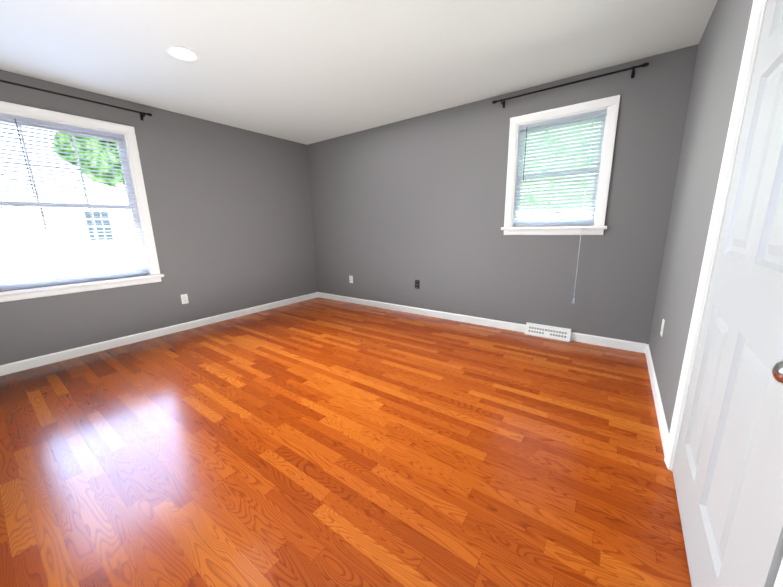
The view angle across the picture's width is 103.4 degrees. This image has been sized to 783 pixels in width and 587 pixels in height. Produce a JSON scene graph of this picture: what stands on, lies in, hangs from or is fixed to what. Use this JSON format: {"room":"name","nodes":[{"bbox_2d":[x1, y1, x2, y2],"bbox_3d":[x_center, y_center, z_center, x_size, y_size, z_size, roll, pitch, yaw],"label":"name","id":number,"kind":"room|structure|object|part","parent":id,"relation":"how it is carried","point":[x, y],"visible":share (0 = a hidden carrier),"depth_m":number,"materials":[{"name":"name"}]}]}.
{"room":"empty bedroom","nodes":[
{"label":"empty bedroom","id":0,"kind":"room"},
{"bbox_2d":[0,69,317,364],"bbox_3d":[-2.621,-0.745,3.422,0.140,2.640,4.608,8,15,35],"label":"wall","id":1,"kind":"structure","parent":0,"point":[230,209],"depth_m":3.64,"materials":[{"name":"grey paint"}]},
{"bbox_2d":[0,80,151,120],"bbox_3d":[-2.946,-1.680,2.587,0.090,0.065,1.562,8,15,35],"label":"curtain rod","id":2,"kind":"object","parent":1,"relation":"attached to","point":[142,115],"visible":1,"depth_m":2.75,"materials":[{"name":"black metal"}]},
{"bbox_2d":[0,101,163,301],"bbox_3d":[-2.991,-0.803,2.845,0.194,1.586,1.259,8,15,35],"label":"window","id":3,"kind":"structure","parent":1,"relation":"in","point":[153,275],"depth_m":3.00,"materials":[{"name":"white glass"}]},
{"bbox_3d":[-3.031,-0.821,2.871,0.040,1.300,0.965,8,15,35],"label":"glass","id":4,"kind":"part","parent":3,"relation":"part of","materials":[{"name":"clear glass"}]},
{"bbox_3d":[-3.030,-0.819,2.871,0.070,1.397,1.045,8,15,35],"label":"left window sash","id":5,"kind":"part","parent":3,"relation":"part of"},
{"bbox_2d":[0,113,148,288],"bbox_3d":[-2.978,-0.813,2.834,0.044,1.392,1.037,8,15,35],"label":"window blind","id":6,"kind":"object","parent":3,"relation":"attached to","point":[3,116],"visible":0.9,"depth_m":2.81,"materials":[{"name":"white plastic"}]},
{"bbox_2d":[14,118,35,197],"bbox_3d":[-3.074,-1.129,2.593,0.021,0.630,0.008,8,15,35],"label":"blind wand","id":7,"kind":"object","parent":6,"relation":"hanging from","point":[24,157],"visible":1,"depth_m":2.59,"materials":[{"name":"plastic"}]},
{"bbox_2d":[0,292,317,375],"bbox_3d":[-2.536,0.413,3.627,0.013,0.088,4.328,8,15,35],"label":"baseboard","id":8,"kind":"structure","parent":1,"relation":"attached to","point":[18,366],"depth_m":3.30,"materials":[{"name":"white wood"}]},
{"bbox_2d":[181,294,188,303],"bbox_3d":[-2.459,0.065,3.675,0.008,0.115,0.070,8,15,35],"label":"electrical outlet","id":9,"kind":"object","parent":1,"relation":"attached to","point":[184,298],"visible":1,"depth_m":3.67,"materials":[{"name":"plastic"}]},
{"bbox_2d":[0,297,691,586],"bbox_3d":[-0.356,0.807,2.102,5.668,0.120,4.608,8,15,35],"label":"floor","id":10,"kind":"structure","parent":0,"point":[319,442],"depth_m":1.58,"materials":[{"name":"laminate"}]},
{"bbox_2d":[0,0,717,144],"bbox_3d":[-0.406,-1.694,1.559,5.668,0.120,4.608,8,15,35],"label":"ceiling","id":11,"kind":"structure","parent":0,"point":[306,72],"depth_m":2.27,"materials":[{"name":"paint"}]},
{"bbox_2d":[166,45,198,60],"bbox_3d":[-1.534,-1.762,2.273,0.204,0.006,0.204,8,15,35],"label":"recessed light","id":12,"kind":"object","parent":11,"relation":"in","point":[182,53],"visible":1,"depth_m":2.27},
{"bbox_2d":[307,44,697,343],"bbox_3d":[0.539,-0.905,3.871,4.708,2.640,0.140,8,15,35],"label":"wall","id":13,"kind":"structure","parent":0,"point":[399,208],"depth_m":3.37,"materials":[{"name":"grey paint"}]},
{"bbox_2d":[415,280,419,288],"bbox_3d":[0.338,-0.122,4.102,0.070,0.115,0.017,8,15,35],"label":"outlet","id":14,"kind":"object","parent":13,"relation":"attached to","point":[417,284],"visible":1,"depth_m":4.10,"materials":[{"name":"black plastic"}]},
{"bbox_2d":[318,292,646,352],"bbox_3d":[0.517,0.259,4.060,4.402,0.088,0.013,8,15,35],"label":"baseboard","id":15,"kind":"structure","parent":13,"relation":"attached to","point":[613,343],"depth_m":3.66,"materials":[{"name":"white wood"}]},
{"bbox_2d":[525,322,570,341],"bbox_3d":[1.630,0.400,3.233,0.425,0.118,0.066,8,15,35],"label":"air vent","id":16,"kind":"object","parent":13,"relation":"in","point":[550,332],"visible":1,"depth_m":3.21,"materials":[{"name":"white metal"}]},
{"bbox_2d":[501,95,619,302],"bbox_3d":[1.595,-0.834,3.063,0.935,1.803,0.208,8,15,35],"label":"window","id":17,"kind":"structure","parent":13,"relation":"in","point":[611,106],"depth_m":2.89,"materials":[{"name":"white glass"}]},
{"bbox_3d":[1.620,-1.172,3.036,0.725,0.967,0.070,8,15,35],"label":"back window sash","id":18,"kind":"part","parent":17,"relation":"part of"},
{"bbox_2d":[514,109,606,224],"bbox_3d":[1.582,-1.162,2.984,0.717,0.962,0.044,8,15,35],"label":"window blind","id":19,"kind":"object","parent":17,"relation":"attached to","point":[603,112],"visible":0.92,"depth_m":2.96,"materials":[{"name":"white plastic"}]},
{"bbox_2d":[523,128,526,180],"bbox_3d":[1.333,-1.389,3.083,0.008,0.510,0.021,8,15,35],"label":"blind wand","id":20,"kind":"object","parent":19,"relation":"hanging from","point":[525,153],"visible":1,"depth_m":3.08,"materials":[{"name":"clear plastic"}]},
{"bbox_3d":[1.777,-0.736,2.864,0.018,1.690,0.071,8,15,35],"label":"blind cord","id":21,"kind":"part","parent":17,"relation":"part of","materials":[{"name":"white fabric"}]},
{"bbox_2d":[492,62,648,107],"bbox_3d":[1.524,-1.838,2.778,1.222,0.065,0.090,8,15,35],"label":"curtain rod","id":22,"kind":"object","parent":13,"relation":"attached to","point":[573,82],"visible":1,"depth_m":2.68,"materials":[{"name":"black metal"}]},
{"bbox_2d":[649,0,752,431],"bbox_3d":[1.081,-0.247,0.792,0.140,2.640,4.608,8,15,35],"label":"wall","id":23,"kind":"structure","parent":0,"point":[721,45],"depth_m":1.73,"materials":[{"name":"grey paint"}]},
{"bbox_2d":[645,344,668,455],"bbox_3d":[1.042,0.893,1.085,0.013,0.088,4.328,8,15,35],"label":"baseboard","id":24,"kind":"structure","parent":23,"relation":"attached to","point":[663,428],"depth_m":1.93,"materials":[{"name":"white wood"}]},
{"bbox_2d":[660,319,664,336],"bbox_3d":[1.914,0.240,2.185,0.008,0.115,0.070,8,15,35],"label":"outlet","id":25,"kind":"object","parent":23,"relation":"attached to","point":[662,327],"visible":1,"depth_m":2.17,"materials":[{"name":"plastic"}]},
{"bbox_2d":[664,0,782,586],"bbox_3d":[1.077,-0.085,0.821,0.169,2.112,1.152,8,15,35],"label":"door frame","id":26,"kind":"structure","parent":23,"relation":"attached to","point":[743,84],"depth_m":1.24,"materials":[{"name":"white wood"}]},
{"bbox_2d":[672,0,782,586],"bbox_3d":[1.031,-0.057,0.861,0.127,2.016,0.986,8,15,36],"label":"door leaf","id":27,"kind":"structure","parent":23,"relation":"in","point":[727,469],"depth_m":0.89,"materials":[{"name":"white wood"}]},
{"bbox_3d":[0.759,0.153,0.533,0.127,0.056,0.072,8,15,36],"label":"knob","id":28,"kind":"part","parent":27,"relation":"part of","materials":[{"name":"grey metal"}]},
{"label":"outside","id":29,"kind":"structure","parent":0,"visible":0},
{"bbox_2d":[0,122,141,281],"bbox_3d":[-6.680,-2.451,6.210,0.300,5.250,15.000,8,15,35],"label":"house","id":30,"kind":"structure","parent":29,"point":[135,263],"depth_m":6.08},
{"bbox_2d":[81,210,115,242],"bbox_3d":[-6.284,-1.442,6.644,0.040,0.690,0.450,8,15,35],"label":"house window","id":31,"kind":"structure","parent":30,"relation":"attached to","point":[109,233],"depth_m":6.65,"materials":[{"name":"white glass"}]},
{"bbox_2d":[39,128,125,189],"bbox_3d":[-5.807,-2.126,6.279,0.659,4.656,3.357,8,15,35],"label":"tree","id":32,"kind":"object","parent":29,"point":[85,164],"depth_m":6.01,"materials":[{"name":"green plant"}]},
{"bbox_2d":[519,122,598,219],"bbox_3d":[4.055,-3.165,6.159,9.000,6.250,0.300,8,15,35],"label":"tree","id":33,"kind":"object","parent":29,"point":[559,180],"depth_m":6.53,"materials":[{"name":"green plant"}]}
]}

